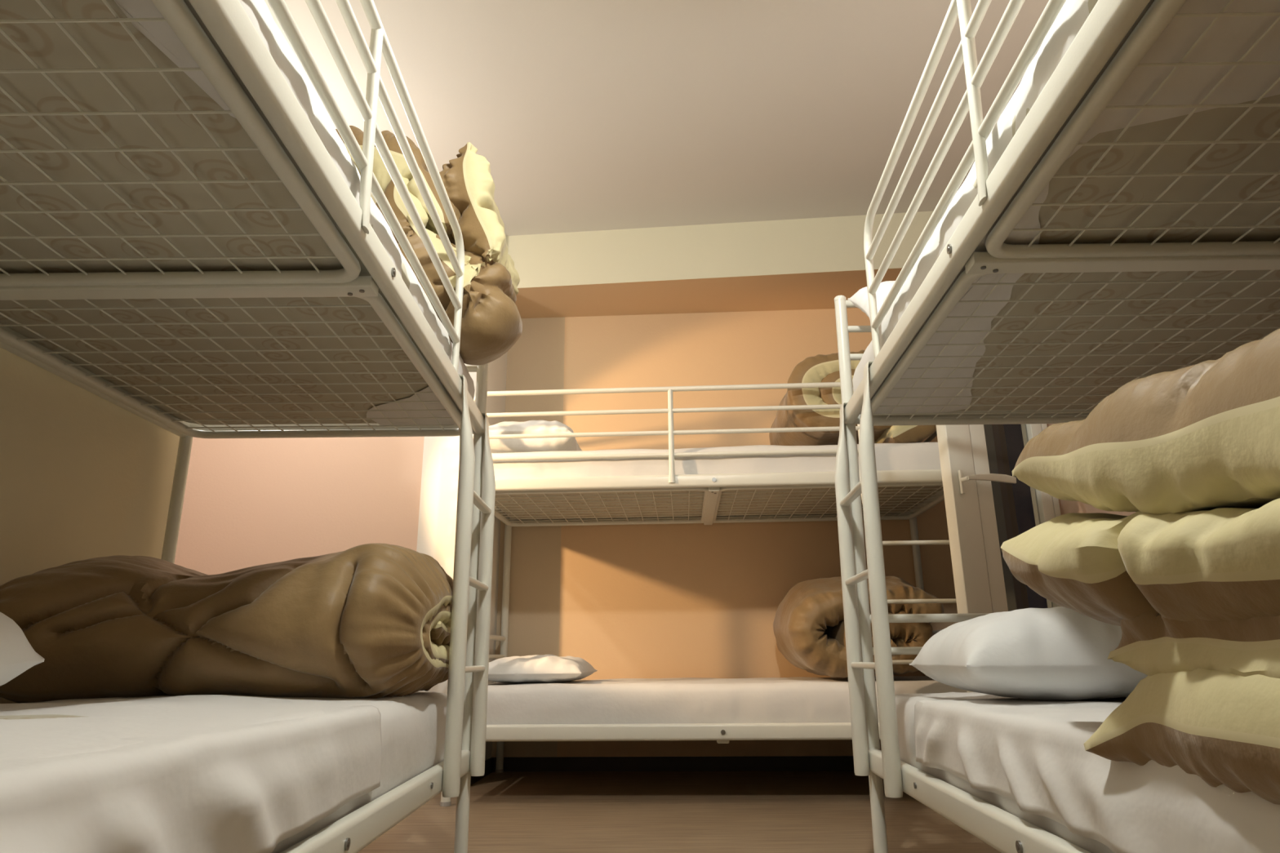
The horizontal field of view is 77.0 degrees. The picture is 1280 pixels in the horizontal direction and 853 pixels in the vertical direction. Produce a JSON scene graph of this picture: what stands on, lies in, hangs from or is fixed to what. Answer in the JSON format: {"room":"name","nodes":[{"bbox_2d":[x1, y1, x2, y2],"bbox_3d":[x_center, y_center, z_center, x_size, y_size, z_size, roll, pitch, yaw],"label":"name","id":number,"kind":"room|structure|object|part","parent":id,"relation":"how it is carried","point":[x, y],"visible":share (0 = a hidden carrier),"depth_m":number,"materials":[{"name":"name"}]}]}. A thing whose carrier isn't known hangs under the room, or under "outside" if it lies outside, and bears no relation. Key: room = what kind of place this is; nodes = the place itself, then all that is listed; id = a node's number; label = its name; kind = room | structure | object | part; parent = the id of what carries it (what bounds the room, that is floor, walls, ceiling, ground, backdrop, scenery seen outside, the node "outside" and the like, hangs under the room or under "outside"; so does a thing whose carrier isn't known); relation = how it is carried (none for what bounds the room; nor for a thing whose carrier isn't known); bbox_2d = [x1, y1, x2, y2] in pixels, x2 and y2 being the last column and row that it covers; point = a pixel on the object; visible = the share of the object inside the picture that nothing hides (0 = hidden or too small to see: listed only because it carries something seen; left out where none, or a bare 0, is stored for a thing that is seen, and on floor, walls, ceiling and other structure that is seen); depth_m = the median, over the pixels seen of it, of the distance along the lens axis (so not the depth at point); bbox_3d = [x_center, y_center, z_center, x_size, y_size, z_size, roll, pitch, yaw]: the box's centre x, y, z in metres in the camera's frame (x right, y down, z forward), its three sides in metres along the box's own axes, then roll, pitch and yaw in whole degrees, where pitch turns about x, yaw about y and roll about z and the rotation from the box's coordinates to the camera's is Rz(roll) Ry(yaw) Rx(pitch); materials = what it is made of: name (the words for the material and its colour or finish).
{"room":"dormitory","nodes":[
{"label":"dormitory","id":0,"kind":"room"},
{"bbox_2d":[0,346,179,703],"bbox_3d":[-1.480,-0.621,0.670,0.116,2.600,3.935,-1,-16,0],"label":"wall","id":1,"kind":"structure","parent":0,"point":[83,476],"depth_m":2.00,"materials":[{"name":"beige paint"}]},
{"bbox_2d":[174,436,424,574],"bbox_3d":[-2.100,0.270,3.737,2.195,2.600,0.100,-1,-16,0],"label":"wall","id":2,"kind":"structure","parent":0,"point":[248,502],"depth_m":3.67,"materials":[{"name":"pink paint"}]},
{"bbox_2d":[416,351,507,760],"bbox_3d":[-0.857,0.312,3.924,0.290,2.600,0.493,-1,-16,0],"label":"wall pier","id":3,"kind":"object","parent":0,"point":[441,455],"visible":0.14,"depth_m":3.69,"materials":[{"name":"white paint"}]},
{"bbox_2d":[470,757,493,786],"bbox_3d":[-0.704,1.526,3.562,0.012,0.062,0.467,-1,-16,2],"label":"baseboard","id":4,"kind":"object","parent":3,"relation":"attached to","point":[489,762],"visible":0.43,"depth_m":3.65,"materials":[{"name":"grey"}]},
{"bbox_2d":[264,0,1048,235],"bbox_3d":[-0.666,-1.644,1.985,5.500,0.080,6.100,-1,-16,0],"label":"ceiling","id":5,"kind":"structure","parent":0,"point":[584,115],"depth_m":3.12,"materials":[{"name":"white paint"}]},
{"bbox_2d":[357,770,1000,852],"bbox_3d":[-0.641,0.931,1.242,5.500,0.080,6.100,-1,-16,0],"label":"floor","id":6,"kind":"structure","parent":0,"point":[828,811],"depth_m":2.63,"materials":[{"name":"laminate"}]},
{"bbox_2d":[0,0,495,852],"bbox_3d":[-0.878,0.102,1.336,0.960,1.570,2.077,0,-16,-1],"label":"bunk bed","id":7,"kind":"object","parent":6,"relation":"on","point":[228,22],"visible":0.77,"depth_m":1.43,"materials":[{"name":"white paint"}]},
{"bbox_3d":[-1.343,-0.268,1.447,0.030,0.052,2.014,0,-16,-1],"label":"rail","id":8,"kind":"part","parent":7,"relation":"part of","materials":[{"name":"white metal"}]},
{"bbox_3d":[-1.353,0.386,2.304,0.041,1.545,0.042,0,-16,-1],"label":"post","id":9,"kind":"part","parent":7,"relation":"part of","materials":[{"name":"white metal"}]},
{"bbox_3d":[-0.892,-0.394,0.954,0.838,0.022,1.009,0,-16,-1],"label":"frame","id":10,"kind":"part","parent":7,"relation":"part of","materials":[{"name":"white paint"}]},
{"bbox_2d":[0,691,447,852],"bbox_3d":[-0.890,0.520,1.216,0.870,0.195,1.994,0,-16,-1],"label":"mattress","id":11,"kind":"object","parent":7,"relation":"on","point":[413,726],"visible":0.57,"depth_m":1.20,"materials":[{"name":"white fabric"}]},
{"bbox_2d":[0,612,44,686],"bbox_3d":[-1.048,0.252,0.926,0.501,0.203,0.419,5,-17,-19],"label":"pillow","id":12,"kind":"object","parent":11,"relation":"on","point":[17,655],"visible":1,"depth_m":1.12,"materials":[{"name":"white fabric"}]},
{"bbox_2d":[0,705,382,852],"bbox_3d":[-0.705,0.401,0.853,0.594,0.137,1.204,-1,-16,0],"label":"sheet","id":13,"kind":"object","parent":11,"relation":"on","point":[247,788],"visible":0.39,"depth_m":0.81,"materials":[{"name":"white fabric"}]},
{"bbox_2d":[0,543,453,703],"bbox_3d":[-0.901,0.455,1.852,0.934,0.362,0.657,-1,-16,0],"label":"sleeping bag","id":14,"kind":"object","parent":11,"relation":"on","point":[368,620],"visible":0.96,"depth_m":1.59,"materials":[{"name":"brown fabric"}]},
{"bbox_3d":[-0.910,-0.113,1.927,0.838,0.022,1.009,0,-16,-1],"label":"frame","id":15,"kind":"part","parent":7,"relation":"part of","materials":[{"name":"white paint"}]},
{"bbox_2d":[0,0,475,425],"bbox_3d":[-0.900,-0.347,1.469,0.889,0.162,2.000,0,-16,-1],"label":"mattress","id":16,"kind":"object","parent":7,"relation":"on","point":[108,44],"visible":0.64,"depth_m":1.29,"materials":[{"name":"white fabric"}]},
{"bbox_2d":[335,125,522,365],"bbox_3d":[-0.620,-0.485,2.277,0.577,0.624,0.449,-1,-16,0],"label":"comforter","id":17,"kind":"object","parent":16,"relation":"on","point":[491,323],"visible":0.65,"depth_m":2.15,"materials":[{"name":"brown fabric"}]},
{"bbox_3d":[-0.919,0.006,2.413,0.878,0.042,0.024,-1,-16,0],"label":"rail","id":18,"kind":"part","parent":7,"relation":"part of","materials":[{"name":"white metal"}]},
{"bbox_3d":[-0.460,-0.277,1.446,0.030,0.052,2.014,0,-16,-1],"label":"rail","id":19,"kind":"part","parent":7,"relation":"part of","materials":[{"name":"white metal"}]},
{"bbox_3d":[-0.448,0.616,1.185,0.030,0.058,2.014,0,-16,-1],"label":"rail","id":20,"kind":"part","parent":7,"relation":"part of","materials":[{"name":"white metal"}]},
{"bbox_3d":[-0.453,-0.518,1.306,0.021,0.403,1.605,0,-16,-1],"label":"guard frame","id":21,"kind":"part","parent":7,"relation":"part of","materials":[{"name":"white paint"}]},
{"bbox_3d":[-0.476,0.377,2.303,0.041,1.545,0.042,0,-16,-1],"label":"post","id":22,"kind":"part","parent":7,"relation":"part of","materials":[{"name":"white metal"}]},
{"bbox_2d":[440,382,956,806],"bbox_3d":[0.319,0.706,3.472,2.052,1.570,0.957,-1,-16,3],"label":"bunk bed","id":23,"kind":"object","parent":6,"relation":"on","point":[713,486],"visible":0.41,"depth_m":3.21,"materials":[{"name":"white paint"}]},
{"bbox_3d":[-0.709,0.614,3.118,0.036,1.545,0.036,-1,-16,3],"label":"post","id":24,"kind":"part","parent":23,"relation":"part of","materials":[{"name":"white metal"}]},
{"bbox_3d":[-0.689,0.360,3.647,0.024,0.042,0.878,-1,-16,3],"label":"rail","id":25,"kind":"part","parent":23,"relation":"part of","materials":[{"name":"white metal"}]},
{"bbox_3d":[-0.662,0.857,3.960,0.036,1.545,0.036,-1,-16,3],"label":"post","id":26,"kind":"part","parent":23,"relation":"part of","materials":[{"name":"white metal"}]},
{"bbox_3d":[-0.190,0.367,3.617,0.993,0.022,0.838,-1,-16,3],"label":"frame","id":27,"kind":"part","parent":23,"relation":"part of","materials":[{"name":"white paint"}]},
{"bbox_3d":[0.089,0.032,3.231,1.605,0.403,0.020,-1,-16,3],"label":"guard frame","id":28,"kind":"part","parent":23,"relation":"part of","materials":[{"name":"white paint"}]},
{"bbox_3d":[0.301,1.108,2.916,2.013,0.058,0.030,-1,-16,3],"label":"rail","id":29,"kind":"part","parent":23,"relation":"part of","materials":[{"name":"white metal"}]},
{"bbox_3d":[0.340,0.458,4.021,2.013,0.052,0.030,-1,-16,3],"label":"rail","id":30,"kind":"part","parent":23,"relation":"part of","materials":[{"name":"white metal"}]},
{"bbox_2d":[491,442,942,519],"bbox_3d":[0.314,0.260,3.619,1.982,0.156,0.870,-1,-16,3],"label":"mattress","id":31,"kind":"object","parent":23,"relation":"on","point":[917,455],"visible":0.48,"depth_m":3.24,"materials":[{"name":"white fabric"}]},
{"bbox_2d":[488,420,582,453],"bbox_3d":[-0.477,0.101,3.672,0.440,0.194,0.620,-1,-16,3],"label":"pillow","id":32,"kind":"object","parent":31,"relation":"on","point":[544,444],"visible":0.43,"depth_m":3.41,"materials":[{"name":"white fabric"}]},
{"bbox_2d":[768,350,936,445],"bbox_3d":[0.955,-0.020,3.647,0.681,0.412,0.813,-1,-16,0],"label":"comforter","id":33,"kind":"object","parent":31,"relation":"on","point":[820,368],"visible":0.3,"depth_m":3.31,"materials":[{"name":"beige fabric"}]},
{"bbox_3d":[0.292,0.214,3.174,2.013,0.052,0.030,-1,-16,3],"label":"rail","id":34,"kind":"part","parent":23,"relation":"part of","materials":[{"name":"white metal"}]},
{"bbox_2d":[486,675,966,724],"bbox_3d":[0.326,1.142,3.364,1.980,0.167,0.867,-1,-16,3],"label":"mattress","id":35,"kind":"object","parent":23,"relation":"on","point":[797,700],"visible":0.59,"depth_m":2.97,"materials":[{"name":"white fabric"}]},
{"bbox_2d":[488,654,597,683],"bbox_3d":[-0.429,1.020,3.384,0.440,0.114,0.580,-1,-16,3],"label":"pillow","id":36,"kind":"object","parent":35,"relation":"on","point":[537,668],"visible":0.95,"depth_m":3.15,"materials":[{"name":"white fabric"}]},
{"bbox_2d":[773,576,944,678],"bbox_3d":[0.890,0.836,3.403,0.626,0.421,0.763,-1,-16,0],"label":"comforter","id":37,"kind":"object","parent":35,"relation":"on","point":[809,628],"visible":0.52,"depth_m":3.07,"materials":[{"name":"brown fabric"}]},
{"bbox_3d":[0.822,0.343,3.567,0.993,0.022,0.838,-1,-16,3],"label":"frame","id":38,"kind":"part","parent":23,"relation":"part of","materials":[{"name":"white paint"}]},
{"bbox_3d":[1.348,0.808,3.860,0.036,1.545,0.036,-1,-16,3],"label":"post","id":39,"kind":"part","parent":23,"relation":"part of","materials":[{"name":"white metal"}]},
{"bbox_3d":[1.321,0.311,3.547,0.024,0.042,0.878,-1,-16,3],"label":"rail","id":40,"kind":"part","parent":23,"relation":"part of","materials":[{"name":"white metal"}]},
{"bbox_2d":[834,0,1279,852],"bbox_3d":[0.971,0.066,1.272,0.967,1.570,2.094,-1,-16,3],"label":"bunk bed","id":41,"kind":"object","parent":6,"relation":"on","point":[1109,21],"visible":0.72,"depth_m":1.42,"materials":[{"name":"white paint"}]},
{"bbox_3d":[0.610,0.348,2.240,0.051,1.545,0.037,-1,-16,3],"label":"post","id":42,"kind":"part","parent":41,"relation":"part of","materials":[{"name":"white metal"}]},
{"bbox_3d":[0.532,-0.546,1.242,0.022,0.403,1.605,-1,-16,3],"label":"guard frame","id":43,"kind":"part","parent":41,"relation":"part of","materials":[{"name":"white paint"}]},
{"bbox_3d":[1.049,-0.033,2.344,0.880,0.042,0.024,-1,-16,0],"label":"rail","id":44,"kind":"part","parent":41,"relation":"part of","materials":[{"name":"white metal"}]},
{"bbox_3d":[1.020,-0.152,1.859,0.838,0.022,1.027,-1,-16,3],"label":"frame","id":45,"kind":"part","parent":41,"relation":"part of","materials":[{"name":"white paint"}]},
{"bbox_3d":[0.548,0.589,1.126,0.030,0.058,2.014,-1,-16,3],"label":"rail","id":46,"kind":"part","parent":41,"relation":"part of","materials":[{"name":"white metal"}]},
{"bbox_3d":[0.548,-0.305,1.382,0.030,0.052,2.014,-1,-16,3],"label":"rail","id":47,"kind":"part","parent":41,"relation":"part of","materials":[{"name":"white metal"}]},
{"bbox_2d":[894,692,1114,852],"bbox_3d":[0.989,0.498,1.150,0.871,0.166,2.013,-1,-16,3],"label":"mattress","id":48,"kind":"object","parent":41,"relation":"on","point":[904,703],"visible":0.2,"depth_m":1.56,"materials":[{"name":"white fabric"}]},
{"bbox_2d":[913,697,1279,852],"bbox_3d":[0.847,0.426,0.969,0.650,0.124,1.588,-1,-16,3],"label":"sheet","id":49,"kind":"object","parent":48,"relation":"on","point":[1037,758],"visible":0.55,"depth_m":1.00,"materials":[{"name":"white fabric"}]},
{"bbox_2d":[909,606,1147,700],"bbox_3d":[0.910,0.481,1.711,0.560,0.188,0.420,-2,-16,3],"label":"pillow","id":50,"kind":"object","parent":49,"relation":"on","point":[1059,653],"visible":0.64,"depth_m":1.55,"materials":[{"name":"white fabric"}]},
{"bbox_2d":[1000,328,1279,804],"bbox_3d":[0.836,0.093,0.664,0.749,0.456,1.019,-1,-16,2],"label":"comforter","id":51,"kind":"object","parent":49,"relation":"on","point":[1189,579],"visible":1,"depth_m":0.76,"materials":[{"name":"brown fabric"}]},
{"bbox_2d":[852,0,1279,413],"bbox_3d":[0.992,-0.384,1.402,0.889,0.162,2.018,-1,-16,3],"label":"mattress","id":52,"kind":"object","parent":41,"relation":"on","point":[1230,37],"visible":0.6,"depth_m":1.30,"materials":[{"name":"white fabric"}]},
{"bbox_2d":[847,280,895,325],"bbox_3d":[0.875,-0.339,2.212,0.540,0.223,0.250,-2,-16,3],"label":"pillow","id":53,"kind":"object","parent":52,"relation":"on","point":[860,299],"visible":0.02,"depth_m":2.24,"materials":[{"name":"white fabric"}]},
{"bbox_3d":[0.961,-0.431,0.887,0.838,0.022,1.027,-1,-16,3],"label":"frame","id":54,"kind":"part","parent":41,"relation":"part of","materials":[{"name":"white paint"}]},
{"bbox_2d":[491,307,958,757],"bbox_3d":[0.453,0.357,4.126,2.809,2.600,0.100,-1,-16,3],"label":"wall","id":55,"kind":"structure","parent":0,"point":[690,600],"depth_m":4.01,"materials":[{"name":"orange paint"}]},
{"bbox_2d":[493,755,853,772],"bbox_3d":[0.460,1.561,3.721,2.314,0.062,0.012,-1,-16,3],"label":"baseboard","id":56,"kind":"structure","parent":55,"relation":"attached to","point":[788,763],"depth_m":3.73,"materials":[{"name":"grey"}]},
{"bbox_2d":[506,210,946,318],"bbox_3d":[0.527,-0.830,4.164,2.558,0.298,0.475,-1,-16,3],"label":"ceiling beam","id":57,"kind":"structure","parent":55,"relation":"attached to","point":[795,264],"depth_m":4.04,"materials":[{"name":"beige paint"}]},
{"bbox_2d":[1046,423,1136,515],"bbox_3d":[1.558,-0.419,1.470,0.140,2.600,5.618,-1,-16,3],"label":"wall","id":58,"kind":"structure","parent":0,"point":[1065,506],"depth_m":2.90,"materials":[{"name":"beige paint"}]},
{"bbox_2d":[936,423,1061,692],"bbox_3d":[1.353,0.270,2.952,0.471,2.060,0.113,4,-17,-16],"label":"door","id":59,"kind":"structure","parent":58,"relation":"in","point":[987,507],"depth_m":2.92,"materials":[{"name":"white paint"}]},
{"bbox_3d":[1.162,0.201,2.906,0.012,0.088,0.014,4,-17,-16],"label":"handle plate","id":60,"kind":"part","parent":59,"relation":"part of","materials":[{"name":"white paint"}]},
{"bbox_3d":[1.261,0.189,2.910,0.208,0.031,0.046,4,-17,-16],"label":"handle","id":61,"kind":"part","parent":59,"relation":"part of","materials":[{"name":"white paint"}]},
{"bbox_3d":[1.388,0.262,2.996,0.221,1.840,0.012,4,-17,-16],"label":"glass pane","id":62,"kind":"part","parent":59,"relation":"part of","materials":[{"name":"grey"}]}
]}

